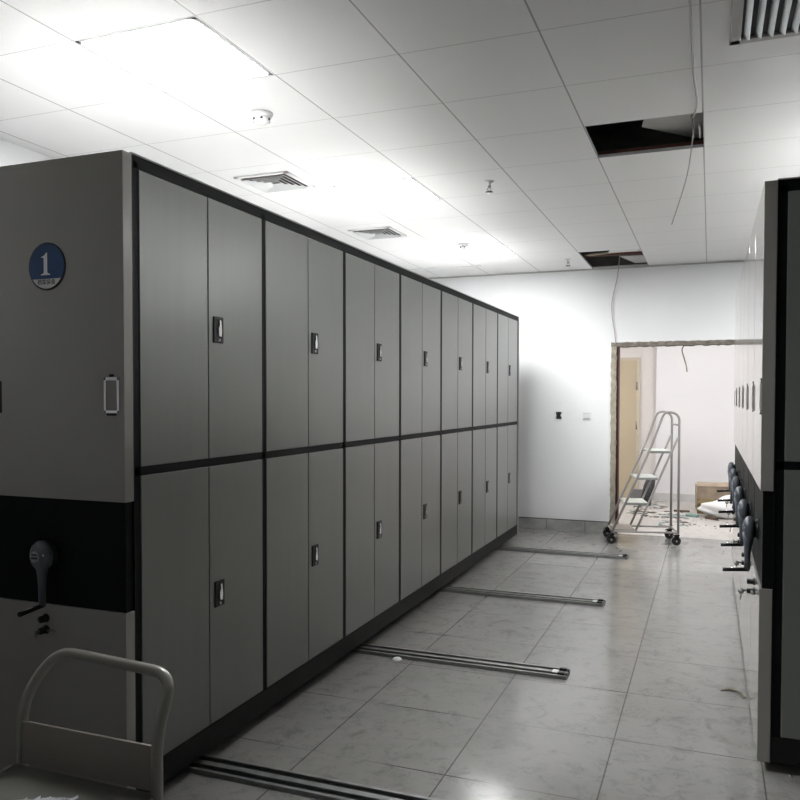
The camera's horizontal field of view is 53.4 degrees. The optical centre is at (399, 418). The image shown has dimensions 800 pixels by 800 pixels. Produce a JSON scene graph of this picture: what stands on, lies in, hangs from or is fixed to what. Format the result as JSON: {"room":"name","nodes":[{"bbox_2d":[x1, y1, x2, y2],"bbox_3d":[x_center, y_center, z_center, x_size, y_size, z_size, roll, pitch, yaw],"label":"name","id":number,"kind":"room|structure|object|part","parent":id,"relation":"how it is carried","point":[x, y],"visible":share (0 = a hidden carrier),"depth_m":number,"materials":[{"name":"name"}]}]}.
{"room":"archive storage room","nodes":[
{"label":"archive storage room","id":0,"kind":"room"},
{"bbox_2d":[0,139,53,166],"bbox_3d":[-2.553,-0.462,4.062,0.200,3.750,12.683,1,2,21],"label":"wall","id":1,"kind":"structure","parent":0,"point":[10,153],"depth_m":4.61,"materials":[{"name":"white paint"}]},
{"bbox_2d":[0,0,799,277],"bbox_3d":[1.408,-1.535,2.598,8.220,0.018,12.483,1,2,21],"label":"ceiling","id":2,"kind":"structure","parent":0,"point":[451,97],"depth_m":4.07,"materials":[{"name":"tile"}]},
{"bbox_2d":[75,17,272,92],"bbox_3d":[-0.954,-1.550,3.430,0.584,0.004,0.584,1,2,21],"label":"recessed light","id":3,"kind":"object","parent":2,"relation":"in","point":[183,54],"visible":1,"depth_m":3.39,"materials":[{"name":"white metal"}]},
{"bbox_2d":[250,109,272,124],"bbox_3d":[-0.711,-1.541,4.087,0.116,0.056,0.116,1,2,21],"label":"smoke detector","id":4,"kind":"object","parent":2,"relation":"attached to","point":[260,116],"visible":1,"depth_m":4.05,"materials":[{"name":"white plastic"}]},
{"bbox_2d":[234,171,314,192],"bbox_3d":[-0.844,-1.593,5.383,0.400,0.020,0.400,1,2,21],"label":"ceiling vent","id":5,"kind":"object","parent":2,"relation":"in","point":[284,180],"visible":1,"depth_m":5.35,"materials":[{"name":"white metal"}]},
{"bbox_2d":[348,226,406,239],"bbox_3d":[-0.198,-1.635,7.041,0.400,0.020,0.400,1,2,21],"label":"ceiling vent","id":6,"kind":"object","parent":2,"relation":"in","point":[379,232],"visible":1,"depth_m":7.00,"materials":[{"name":"white metal"}]},
{"bbox_2d":[333,178,439,205],"bbox_3d":[-0.082,-1.607,5.666,0.584,0.004,0.584,1,2,21],"label":"recessed light","id":7,"kind":"object","parent":2,"relation":"in","point":[409,189],"visible":1,"depth_m":5.64,"materials":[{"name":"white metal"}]},
{"bbox_2d":[408,265,479,270],"bbox_3d":[0.491,-1.690,8.919,0.840,0.008,0.070,1,2,21],"label":"recessed light","id":8,"kind":"object","parent":2,"relation":"in","point":[468,265],"visible":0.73,"depth_m":8.90,"materials":[{"name":"white metal"}]},
{"bbox_2d":[458,243,469,249],"bbox_3d":[0.604,-1.630,7.556,0.116,0.056,0.116,1,2,21],"label":"smoke detector","id":9,"kind":"object","parent":2,"relation":"attached to","point":[462,246],"visible":1,"depth_m":7.52,"materials":[{"name":"white plastic"}]},
{"bbox_2d":[443,243,514,257],"bbox_3d":[0.789,-1.665,7.901,0.584,0.004,0.584,1,2,21],"label":"recessed light","id":10,"kind":"object","parent":2,"relation":"in","point":[487,249],"visible":1,"depth_m":7.87,"materials":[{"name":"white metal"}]},
{"bbox_2d":[485,180,493,192],"bbox_3d":[0.602,-1.564,5.368,0.064,0.074,0.064,1,2,21],"label":"sprinkler head","id":11,"kind":"object","parent":2,"relation":"attached to","point":[488,182],"visible":1,"depth_m":5.36},
{"bbox_2d":[582,251,642,256],"bbox_3d":[3.426,-1.689,7.775,8.020,0.021,0.040,1,2,21],"label":"trim","id":12,"kind":"structure","parent":2,"relation":"attached to","point":[636,252],"depth_m":8.21,"materials":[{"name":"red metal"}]},
{"bbox_2d":[608,248,640,252],"bbox_3d":[2.224,-1.671,7.901,0.319,0.008,0.158,1,2,21],"label":"tile","id":13,"kind":"structure","parent":2,"relation":"attached to","point":[624,250],"depth_m":7.89,"materials":[{"name":"white metal"}]},
{"bbox_2d":[619,255,645,262],"bbox_3d":[2.579,-1.715,8.534,0.390,0.008,0.480,1,2,21],"label":"tile","id":14,"kind":"structure","parent":2,"relation":"on","point":[633,258],"depth_m":8.50,"materials":[{"name":"white"}]},
{"bbox_2d":[597,141,703,154],"bbox_3d":[2.152,-1.605,4.505,8.020,0.021,0.040,1,2,21],"label":"trim","id":15,"kind":"structure","parent":2,"relation":"attached to","point":[694,142],"depth_m":4.74,"materials":[{"name":"red metal"}]},
{"bbox_2d":[642,112,703,137],"bbox_3d":[1.700,-1.686,4.486,0.650,0.028,0.820,1,2,21],"label":"tile","id":16,"kind":"structure","parent":2,"relation":"on","point":[679,124],"depth_m":4.56,"materials":[{"name":"white"}]},
{"bbox_2d":[671,118,693,224],"bbox_3d":[1.643,-1.521,4.612,0.063,0.619,0.812,0,2,14],"label":"cable","id":17,"kind":"object","parent":2,"relation":"hanging from","point":[692,118],"visible":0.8,"depth_m":4.63,"materials":[{"name":"grey plastic"}]},
{"bbox_2d":[688,0,697,117],"bbox_3d":[1.226,-1.636,3.349,0.044,0.228,2.154,1,2,21],"label":"cable","id":18,"kind":"object","parent":2,"relation":"hanging from","point":[689,1],"visible":0.8,"depth_m":3.33,"materials":[{"name":"white plastic"}]},
{"bbox_2d":[698,123,701,137],"bbox_3d":[1.679,-1.610,4.453,0.014,0.022,0.260,1,2,21],"label":"cable","id":19,"kind":"object","parent":2,"relation":"hanging from","point":[699,124],"visible":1,"depth_m":4.40,"materials":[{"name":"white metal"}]},
{"bbox_2d":[729,0,799,45],"bbox_3d":[1.431,-1.516,2.580,0.645,0.020,1.225,1,2,21],"label":"ceiling vent","id":20,"kind":"object","parent":2,"relation":"in","point":[751,20],"visible":1,"depth_m":3.06,"materials":[{"name":"metal"}]},
{"bbox_3d":[1.189,-1.518,2.674,0.023,0.019,1.141,1,2,21],"label":"blade","id":21,"kind":"part","parent":20,"relation":"part of","materials":[{"name":"metal"}]},
{"bbox_3d":[1.230,-1.518,2.658,0.023,0.019,1.141,1,2,21],"label":"blade","id":22,"kind":"part","parent":20,"relation":"part of","materials":[{"name":"metal"}]},
{"bbox_3d":[1.270,-1.517,2.642,0.023,0.019,1.141,1,2,21],"label":"blade","id":23,"kind":"part","parent":20,"relation":"part of","materials":[{"name":"metal"}]},
{"bbox_3d":[1.310,-1.517,2.627,0.023,0.019,1.141,1,2,21],"label":"blade","id":24,"kind":"part","parent":20,"relation":"part of","materials":[{"name":"metal"}]},
{"bbox_3d":[1.350,-1.516,2.611,0.023,0.019,1.141,1,2,21],"label":"blade","id":25,"kind":"part","parent":20,"relation":"part of","materials":[{"name":"metal"}]},
{"bbox_2d":[150,497,799,799],"bbox_3d":[1.994,1.471,4.442,8.800,0.120,16.600,1,2,21],"label":"floor","id":26,"kind":"structure","parent":0,"point":[641,711],"depth_m":4.05,"materials":[{"name":"tile"}]},
{"bbox_2d":[0,648,173,799],"bbox_3d":[-0.859,1.039,1.627,0.488,0.883,0.824,1,2,21],"label":"cart","id":27,"kind":"object","parent":26,"relation":"on","point":[138,765],"visible":1,"depth_m":1.89,"materials":[{"name":"metal"}]},
{"bbox_2d":[23,795,77,799],"bbox_3d":[-0.820,0.859,1.729,0.130,0.010,0.206,1,2,21],"label":"plastic film","id":28,"kind":"object","parent":27,"relation":"on","point":[39,797],"visible":1,"depth_m":1.79,"materials":[{"name":"white plastic"}]},
{"bbox_2d":[0,763,156,799],"bbox_3d":[-0.869,0.883,1.597,0.444,0.037,0.662,1,2,21],"label":"platform","id":29,"kind":"object","parent":27,"relation":"on","point":[18,781],"depth_m":1.87,"materials":[{"name":"grey metal"}]},
{"bbox_2d":[181,754,439,799],"bbox_3d":[-0.989,1.420,3.354,2.828,0.030,0.132,1,2,21],"label":"rail","id":30,"kind":"object","parent":26,"relation":"on","point":[273,778],"visible":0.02,"depth_m":3.13,"materials":[{"name":"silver metal"}]},
{"bbox_2d":[0,150,518,792],"bbox_3d":[-0.190,0.158,5.803,0.714,2.378,6.380,1,2,21],"label":"shelving unit","id":31,"kind":"object","parent":30,"relation":"on","point":[241,440],"visible":0.99,"depth_m":3.31,"materials":[{"name":"grey metal"}]},
{"bbox_3d":[-1.294,-0.328,2.966,0.696,1.248,0.049,1,2,21],"label":"panel","id":32,"kind":"part","parent":31,"relation":"part of","materials":[{"name":"grey metal"}]},
{"bbox_3d":[-1.296,1.049,3.002,0.696,0.710,0.049,1,2,21],"label":"panel","id":33,"kind":"part","parent":31,"relation":"part of","materials":[{"name":"grey metal"}]},
{"bbox_3d":[-0.883,-0.368,3.098,0.028,1.077,0.420,1,2,21],"label":"door","id":34,"kind":"part","parent":31,"relation":"part of","materials":[{"name":"grey metal"}]},
{"bbox_3d":[-0.885,0.747,3.127,0.028,1.085,0.420,1,2,21],"label":"door","id":35,"kind":"part","parent":31,"relation":"part of","materials":[{"name":"grey metal"}]},
{"bbox_3d":[-0.766,-0.373,3.355,0.008,0.110,0.070,1,2,21],"label":"handle","id":36,"kind":"part","parent":31,"relation":"part of","materials":[{"name":"black plastic"}]},
{"bbox_3d":[-0.768,0.742,3.384,0.008,0.110,0.070,1,2,21],"label":"handle","id":37,"kind":"part","parent":31,"relation":"part of","materials":[{"name":"black plastic"}]},
{"bbox_3d":[-0.759,-0.380,3.354,0.006,0.070,0.024,1,2,21],"label":"handle lever","id":38,"kind":"part","parent":31,"relation":"part of","materials":[{"name":"silver metal"}]},
{"bbox_3d":[-0.761,0.735,3.383,0.006,0.070,0.024,1,2,21],"label":"handle lever","id":39,"kind":"part","parent":31,"relation":"part of","materials":[{"name":"silver metal"}]},
{"bbox_3d":[-0.729,-0.378,3.495,0.028,1.077,0.420,1,2,21],"label":"door","id":40,"kind":"part","parent":31,"relation":"part of","materials":[{"name":"grey metal"}]},
{"bbox_3d":[-0.730,0.737,3.525,0.028,1.085,0.420,1,2,21],"label":"door","id":41,"kind":"part","parent":31,"relation":"part of","materials":[{"name":"grey metal"}]},
{"bbox_3d":[-0.563,-0.389,3.919,0.028,1.077,0.414,1,2,21],"label":"door","id":42,"kind":"part","parent":31,"relation":"part of","materials":[{"name":"grey metal"}]},
{"bbox_3d":[-0.565,0.726,3.949,0.028,1.085,0.414,1,2,21],"label":"door","id":43,"kind":"part","parent":31,"relation":"part of","materials":[{"name":"grey metal"}]},
{"bbox_3d":[-0.447,-0.394,4.174,0.008,0.110,0.070,1,2,21],"label":"handle","id":44,"kind":"part","parent":31,"relation":"part of","materials":[{"name":"black plastic"}]},
{"bbox_3d":[-0.449,0.721,4.203,0.008,0.110,0.070,1,2,21],"label":"handle","id":45,"kind":"part","parent":31,"relation":"part of","materials":[{"name":"black plastic"}]},
{"bbox_3d":[-0.442,0.714,4.202,0.006,0.070,0.024,1,2,21],"label":"handle lever","id":46,"kind":"part","parent":31,"relation":"part of","materials":[{"name":"silver metal"}]},
{"bbox_3d":[-0.440,-0.401,4.173,0.006,0.070,0.024,1,2,21],"label":"handle lever","id":47,"kind":"part","parent":31,"relation":"part of","materials":[{"name":"silver metal"}]},
{"bbox_3d":[-0.412,0.716,4.340,0.028,1.085,0.414,1,2,21],"label":"door","id":48,"kind":"part","parent":31,"relation":"part of","materials":[{"name":"grey metal"}]},
{"bbox_3d":[-0.411,-0.399,4.311,0.028,1.077,0.414,1,2,21],"label":"door","id":49,"kind":"part","parent":31,"relation":"part of","materials":[{"name":"grey metal"}]},
{"bbox_3d":[-0.248,0.705,4.762,0.028,1.085,0.414,1,2,21],"label":"door","id":50,"kind":"part","parent":31,"relation":"part of","materials":[{"name":"grey metal"}]},
{"bbox_3d":[-0.246,-0.410,4.732,0.028,1.077,0.414,1,2,21],"label":"door","id":51,"kind":"part","parent":31,"relation":"part of","materials":[{"name":"grey metal"}]},
{"bbox_3d":[-0.132,0.700,5.016,0.008,0.110,0.070,1,2,21],"label":"handle","id":52,"kind":"part","parent":31,"relation":"part of","materials":[{"name":"black plastic"}]},
{"bbox_3d":[-0.130,-0.415,4.987,0.008,0.110,0.070,1,2,21],"label":"handle","id":53,"kind":"part","parent":31,"relation":"part of","materials":[{"name":"black plastic"}]},
{"bbox_3d":[-0.096,0.695,5.154,0.028,1.085,0.414,1,2,21],"label":"door","id":54,"kind":"part","parent":31,"relation":"part of","materials":[{"name":"grey metal"}]},
{"bbox_3d":[-0.094,-0.420,5.124,0.028,1.077,0.414,1,2,21],"label":"door","id":55,"kind":"part","parent":31,"relation":"part of","materials":[{"name":"grey metal"}]},
{"bbox_3d":[0.069,0.684,5.575,0.028,1.085,0.414,1,2,21],"label":"door","id":56,"kind":"part","parent":31,"relation":"part of","materials":[{"name":"grey metal"}]},
{"bbox_3d":[0.070,-0.431,5.545,0.028,1.077,0.414,1,2,21],"label":"door","id":57,"kind":"part","parent":31,"relation":"part of","materials":[{"name":"grey metal"}]},
{"bbox_3d":[0.185,0.679,5.829,0.008,0.110,0.070,1,2,21],"label":"handle","id":58,"kind":"part","parent":31,"relation":"part of","materials":[{"name":"black plastic"}]},
{"bbox_3d":[0.187,-0.436,5.800,0.008,0.110,0.070,1,2,21],"label":"handle","id":59,"kind":"part","parent":31,"relation":"part of","materials":[{"name":"black plastic"}]},
{"bbox_3d":[0.222,0.674,5.967,0.028,1.085,0.414,1,2,21],"label":"door","id":60,"kind":"part","parent":31,"relation":"part of","materials":[{"name":"grey metal"}]},
{"bbox_3d":[0.223,-0.441,5.937,0.028,1.077,0.414,1,2,21],"label":"door","id":61,"kind":"part","parent":31,"relation":"part of","materials":[{"name":"grey metal"}]},
{"bbox_3d":[0.386,0.663,6.388,0.028,1.085,0.414,1,2,21],"label":"door","id":62,"kind":"part","parent":31,"relation":"part of","materials":[{"name":"grey metal"}]},
{"bbox_3d":[0.388,-0.452,6.359,0.028,1.077,0.414,1,2,21],"label":"door","id":63,"kind":"part","parent":31,"relation":"part of","materials":[{"name":"grey metal"}]},
{"bbox_3d":[0.504,-0.457,6.613,0.008,0.110,0.070,1,2,21],"label":"handle","id":64,"kind":"part","parent":31,"relation":"part of","materials":[{"name":"black plastic"}]},
{"bbox_3d":[0.538,0.653,6.780,0.028,1.085,0.414,1,2,21],"label":"door","id":65,"kind":"part","parent":31,"relation":"part of","materials":[{"name":"grey metal"}]},
{"bbox_3d":[0.540,-0.462,6.750,0.028,1.077,0.414,1,2,21],"label":"door","id":66,"kind":"part","parent":31,"relation":"part of","materials":[{"name":"grey metal"}]},
{"bbox_3d":[0.703,0.642,7.201,0.028,1.085,0.414,1,2,21],"label":"door","id":67,"kind":"part","parent":31,"relation":"part of","materials":[{"name":"grey metal"}]},
{"bbox_3d":[0.704,-0.473,7.172,0.028,1.077,0.414,1,2,21],"label":"door","id":68,"kind":"part","parent":31,"relation":"part of","materials":[{"name":"grey metal"}]},
{"bbox_3d":[0.855,0.632,7.593,0.028,1.085,0.414,1,2,21],"label":"door","id":69,"kind":"part","parent":31,"relation":"part of","materials":[{"name":"grey metal"}]},
{"bbox_3d":[0.857,-0.483,7.564,0.028,1.077,0.414,1,2,21],"label":"door","id":70,"kind":"part","parent":31,"relation":"part of","materials":[{"name":"grey metal"}]},
{"bbox_3d":[1.020,0.622,8.014,0.028,1.085,0.414,1,2,21],"label":"door","id":71,"kind":"part","parent":31,"relation":"part of","materials":[{"name":"grey metal"}]},
{"bbox_3d":[1.021,-0.494,7.985,0.028,1.077,0.414,1,2,21],"label":"door","id":72,"kind":"part","parent":31,"relation":"part of","materials":[{"name":"grey metal"}]},
{"bbox_3d":[1.172,0.612,8.406,0.028,1.085,0.414,1,2,21],"label":"door","id":73,"kind":"part","parent":31,"relation":"part of","materials":[{"name":"grey metal"}]},
{"bbox_3d":[1.174,-0.504,8.377,0.028,1.077,0.414,1,2,21],"label":"door","id":74,"kind":"part","parent":31,"relation":"part of","materials":[{"name":"grey metal"}]},
{"bbox_3d":[0.960,0.076,8.758,0.700,2.358,0.035,1,2,21],"label":"panel","id":75,"kind":"part","parent":31,"relation":"part of","materials":[{"name":"black metal"}]},
{"bbox_2d":[392,657,401,661],"bbox_3d":[-0.017,1.394,4.617,0.060,0.018,0.060,1,2,21],"label":"cap","id":76,"kind":"object","parent":26,"relation":"on","point":[395,659],"visible":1,"depth_m":4.60,"materials":[{"name":"white plastic"}]},
{"bbox_2d":[350,643,569,679],"bbox_3d":[-0.398,1.381,4.873,2.828,0.030,0.132,1,2,21],"label":"rail","id":77,"kind":"object","parent":26,"relation":"on","point":[562,673],"visible":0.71,"depth_m":4.56,"materials":[{"name":"silver metal"}]},
{"bbox_2d":[437,585,605,606],"bbox_3d":[0.191,1.342,6.382,2.828,0.030,0.132,1,2,21],"label":"rail","id":78,"kind":"object","parent":26,"relation":"on","point":[453,589],"visible":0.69,"depth_m":6.06,"materials":[{"name":"silver metal"}]},
{"bbox_2d":[495,546,628,559],"bbox_3d":[0.853,1.298,8.082,2.828,0.030,0.132,1,2,21],"label":"rail","id":79,"kind":"object","parent":26,"relation":"on","point":[503,548],"visible":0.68,"depth_m":7.76,"materials":[{"name":"silver metal"}]},
{"bbox_2d":[630,489,642,497],"bbox_3d":[3.490,1.129,11.634,0.240,0.190,0.160,1,2,21],"label":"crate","id":80,"kind":"object","parent":26,"relation":"on","point":[636,493],"visible":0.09,"depth_m":11.58,"materials":[{"name":"grey plastic"}]},
{"bbox_2d":[603,410,680,545],"bbox_3d":[2.566,0.610,8.465,0.745,1.392,0.452,0,2,8],"label":"ladder","id":81,"kind":"object","parent":26,"relation":"on","point":[627,528],"visible":1,"depth_m":8.32,"materials":[{"name":"silver metal"}]},
{"bbox_2d":[641,480,655,505],"bbox_3d":[3.525,1.032,11.319,0.228,0.433,0.149,0,2,-10],"label":"roll","id":82,"kind":"object","parent":26,"relation":"on","point":[652,484],"visible":0.5,"depth_m":11.26,"materials":[{"name":"grey"}]},
{"bbox_2d":[626,501,732,526],"bbox_3d":[3.512,1.248,10.491,1.085,0.010,2.400,0,2,-7],"label":"litter","id":83,"kind":"object","parent":26,"relation":"on","point":[667,516],"visible":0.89,"depth_m":10.38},
{"bbox_2d":[686,513,698,517],"bbox_3d":[3.773,1.245,10.243,0.143,0.030,0.183,-1,2,-42],"label":"plastic piece","id":84,"kind":"object","parent":26,"relation":"on","point":[687,514],"visible":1,"depth_m":10.21,"materials":[{"name":"teal plastic"}]},
{"bbox_2d":[697,498,713,513],"bbox_3d":[4.061,1.165,10.559,0.200,0.176,0.222,1,2,27],"label":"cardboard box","id":85,"kind":"object","parent":26,"relation":"on","point":[700,499],"visible":0.44,"depth_m":10.53,"materials":[{"name":"brown cardboard"}]},
{"bbox_2d":[705,515,717,519],"bbox_3d":[3.910,1.251,10.022,0.089,0.030,0.233,0,2,-12],"label":"wood strip","id":86,"kind":"object","parent":26,"relation":"on","point":[707,516],"visible":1,"depth_m":9.98,"materials":[{"name":"brown wood"}]},
{"bbox_2d":[695,482,729,509],"bbox_3d":[4.369,1.058,10.857,0.620,0.376,0.426,1,2,17],"label":"cardboard box","id":87,"kind":"object","parent":26,"relation":"on","point":[703,490],"visible":0.5,"depth_m":10.72,"materials":[{"name":"brown cardboard"}]},
{"bbox_2d":[697,495,732,518],"bbox_3d":[4.131,1.118,10.173,0.620,0.290,0.429,1,2,21],"label":"sack","id":88,"kind":"object","parent":26,"relation":"on","point":[709,508],"visible":0.56,"depth_m":10.04,"materials":[{"name":"white plastic"}]},
{"bbox_2d":[721,687,745,698],"bbox_3d":[1.736,1.411,4.111,0.075,0.015,0.138,-1,2,-34],"label":"paper scrap","id":89,"kind":"object","parent":26,"relation":"on","point":[731,688],"visible":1,"depth_m":4.12,"materials":[{"name":"beige paper"}]},
{"bbox_3d":[2.585,1.388,4.800,0.132,0.030,3.900,1,2,21],"label":"rail","id":90,"kind":"object","parent":26,"relation":"on","visible":0},
{"bbox_2d":[717,289,737,579],"bbox_3d":[4.396,0.162,5.942,3.760,2.378,0.650,1,2,21],"label":"shelving unit","id":91,"kind":"object","parent":90,"relation":"on","point":[731,465],"visible":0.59,"depth_m":6.59,"materials":[{"name":"grey metal"}]},
{"bbox_3d":[2.790,0.961,6.588,0.049,0.710,0.641,1,2,21],"label":"panel","id":92,"kind":"part","parent":91,"relation":"part of","materials":[{"name":"metal"}]},
{"bbox_3d":[2.792,-0.416,6.552,0.049,1.248,0.641,1,2,21],"label":"panel","id":93,"kind":"part","parent":91,"relation":"part of","materials":[{"name":"grey metal"}]},
{"bbox_2d":[718,278,740,602],"bbox_3d":[4.158,0.178,5.332,3.760,2.378,0.650,1,2,21],"label":"shelving unit","id":94,"kind":"object","parent":90,"relation":"on","point":[733,472],"visible":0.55,"depth_m":5.99,"materials":[{"name":"grey metal"}]},
{"bbox_3d":[2.552,0.976,5.978,0.049,0.710,0.641,1,2,21],"label":"panel","id":95,"kind":"part","parent":94,"relation":"part of","materials":[{"name":"white metal"}]},
{"bbox_3d":[2.554,-0.400,5.942,0.049,1.248,0.641,1,2,21],"label":"panel","id":96,"kind":"part","parent":94,"relation":"part of","materials":[{"name":"grey metal"}]},
{"bbox_2d":[718,262,744,625],"bbox_3d":[3.920,0.193,4.722,3.760,2.378,0.650,1,2,21],"label":"shelving unit","id":97,"kind":"object","parent":90,"relation":"on","point":[736,481],"visible":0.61,"depth_m":5.37,"materials":[{"name":"grey metal"}]},
{"bbox_3d":[2.314,0.992,5.368,0.049,0.710,0.641,1,2,21],"label":"panel","id":98,"kind":"part","parent":97,"relation":"part of","materials":[{"name":"white metal"}]},
{"bbox_3d":[2.316,-0.385,5.332,0.049,1.248,0.641,1,2,21],"label":"panel","id":99,"kind":"part","parent":97,"relation":"part of","materials":[{"name":"grey metal"}]},
{"bbox_2d":[719,242,749,656],"bbox_3d":[3.683,0.209,4.112,3.760,2.378,0.650,1,2,21],"label":"shelving unit","id":100,"kind":"object","parent":90,"relation":"on","point":[739,494],"visible":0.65,"depth_m":4.76,"materials":[{"name":"grey metal"}]},
{"bbox_3d":[2.076,1.008,4.758,0.049,0.710,0.641,1,2,21],"label":"panel","id":101,"kind":"part","parent":100,"relation":"part of","materials":[{"name":"grey metal"}]},
{"bbox_3d":[2.079,-0.369,4.722,0.049,1.248,0.641,1,2,21],"label":"panel","id":102,"kind":"part","parent":100,"relation":"part of","materials":[{"name":"grey metal"}]},
{"bbox_2d":[721,218,755,702],"bbox_3d":[3.445,0.225,3.502,3.760,2.378,0.650,1,2,21],"label":"shelving unit","id":103,"kind":"object","parent":90,"relation":"on","point":[745,509],"visible":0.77,"depth_m":4.13,"materials":[{"name":"grey metal"}]},
{"bbox_3d":[1.839,1.023,4.148,0.049,0.710,0.641,1,2,21],"label":"panel","id":104,"kind":"part","parent":103,"relation":"part of","materials":[{"name":"grey metal"}]},
{"bbox_3d":[1.841,-0.353,4.112,0.049,1.248,0.641,1,2,21],"label":"panel","id":105,"kind":"part","parent":103,"relation":"part of","materials":[{"name":"grey metal"}]},
{"bbox_2d":[723,177,799,765],"bbox_3d":[3.205,0.241,2.888,3.760,2.378,0.658,1,2,21],"label":"shelving unit","id":106,"kind":"object","parent":90,"relation":"on","point":[774,529],"visible":1,"depth_m":3.21,"materials":[{"name":"grey metal"}]},
{"bbox_3d":[1.601,1.039,3.538,0.049,0.710,0.641,1,2,21],"label":"panel","id":107,"kind":"part","parent":106,"relation":"part of","materials":[{"name":"grey metal"}]},
{"bbox_3d":[1.603,-0.337,3.502,0.049,1.248,0.641,1,2,21],"label":"panel","id":108,"kind":"part","parent":106,"relation":"part of","materials":[{"name":"grey metal"}]},
{"bbox_3d":[1.744,0.751,3.146,0.420,1.085,0.028,1,2,21],"label":"door","id":109,"kind":"part","parent":106,"relation":"part of","materials":[{"name":"grey metal"}]},
{"bbox_3d":[1.746,-0.364,3.116,0.420,1.077,0.028,1,2,21],"label":"door","id":110,"kind":"part","parent":106,"relation":"part of","materials":[{"name":"grey metal"}]},
{"bbox_2d":[431,250,743,521],"bbox_3d":[3.709,-0.570,8.534,8.620,3.750,0.200,1,2,21],"label":"wall","id":111,"kind":"structure","parent":0,"point":[566,330],"depth_m":9.07,"materials":[{"name":"white paint"}]},
{"bbox_2d":[556,412,561,418],"bbox_3d":[1.825,-0.037,9.156,0.070,0.084,0.032,1,2,21],"label":"box","id":112,"kind":"object","parent":111,"relation":"attached to","point":[558,414],"visible":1,"depth_m":9.17,"materials":[{"name":"black plastic"}]},
{"bbox_2d":[518,517,607,532],"bbox_3d":[1.103,1.218,9.482,2.715,0.118,0.012,1,2,21],"label":"baseboard","id":113,"kind":"structure","parent":111,"relation":"attached to","point":[570,525],"depth_m":9.18,"materials":[{"name":"tile"}]},
{"bbox_2d":[583,412,589,419],"bbox_3d":[2.122,-0.029,9.051,0.086,0.086,0.014,1,2,21],"label":"wall switch","id":114,"kind":"object","parent":111,"relation":"attached to","point":[586,415],"visible":1,"depth_m":9.04,"materials":[{"name":"white plastic"}]},
{"bbox_2d":[429,260,744,278],"bbox_3d":[3.672,-1.667,8.406,8.220,0.015,0.012,1,2,21],"label":"trim","id":115,"kind":"structure","parent":111,"relation":"attached to","point":[739,260],"depth_m":8.98,"materials":[{"name":"grey metal"}]},
{"bbox_2d":[609,347,616,532],"bbox_3d":[2.426,0.228,9.027,0.066,2.125,0.172,1,2,21],"label":"trim","id":116,"kind":"structure","parent":111,"relation":"attached to","point":[614,349],"depth_m":8.95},
{"bbox_2d":[611,255,619,342],"bbox_3d":[2.412,-1.365,8.835,0.045,1.051,0.167,0,2,-18],"label":"hanging cable","id":117,"kind":"object","parent":111,"relation":"attached to","point":[619,255],"visible":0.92,"depth_m":8.90,"materials":[{"name":"white plastic"}]},
{"bbox_2d":[614,347,619,532],"bbox_3d":[2.454,0.244,9.002,0.038,2.095,0.158,1,2,21],"label":"trim","id":118,"kind":"structure","parent":111,"relation":"attached to","point":[617,357],"depth_m":8.95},
{"bbox_2d":[611,340,734,347],"bbox_3d":[3.211,-0.824,8.714,1.723,0.054,0.214,1,2,21],"label":"trim","id":119,"kind":"structure","parent":111,"relation":"attached to","point":[697,342],"depth_m":8.71,"materials":[{"name":"grey concrete"}]},
{"bbox_2d":[681,345,687,371],"bbox_3d":[3.113,-0.655,8.703,0.069,0.292,0.018,1,2,34],"label":"hanging cable","id":120,"kind":"object","parent":111,"relation":"hanging from","point":[683,345],"visible":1,"depth_m":8.70,"materials":[{"name":"grey plastic"}]},
{"bbox_2d":[620,347,656,488],"bbox_3d":[2.344,-0.300,12.741,3.390,2.984,0.200,1,2,21],"label":"wall","id":121,"kind":"structure","parent":0,"point":[648,355],"depth_m":12.09,"materials":[{"name":"paint"}]},
{"bbox_2d":[619,357,639,497],"bbox_3d":[3.172,0.136,12.289,1.010,2.140,0.062,1,2,21],"label":"door","id":122,"kind":"structure","parent":121,"relation":"in","point":[629,427],"depth_m":12.15,"materials":[{"name":"wood"}]},
{"bbox_2d":[585,120,703,151],"bbox_3d":[1.410,-2.342,2.576,8.620,0.100,12.883,1,2,21],"label":"ceiling","id":123,"kind":"structure","parent":0,"point":[629,134],"depth_m":6.80,"materials":[{"name":"concrete"}]},
{"bbox_2d":[655,345,734,493],"bbox_3d":[6.192,-0.249,11.049,5.010,2.984,0.200,1,2,21],"label":"wall","id":124,"kind":"structure","parent":0,"point":[702,396],"depth_m":11.67,"materials":[{"name":"white paint"}]},
{"bbox_2d":[655,493,694,501],"bbox_3d":[6.146,1.190,10.989,5.020,0.110,0.015,1,2,21],"label":"baseboard","id":125,"kind":"structure","parent":124,"relation":"attached to","point":[658,496],"depth_m":11.79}
]}

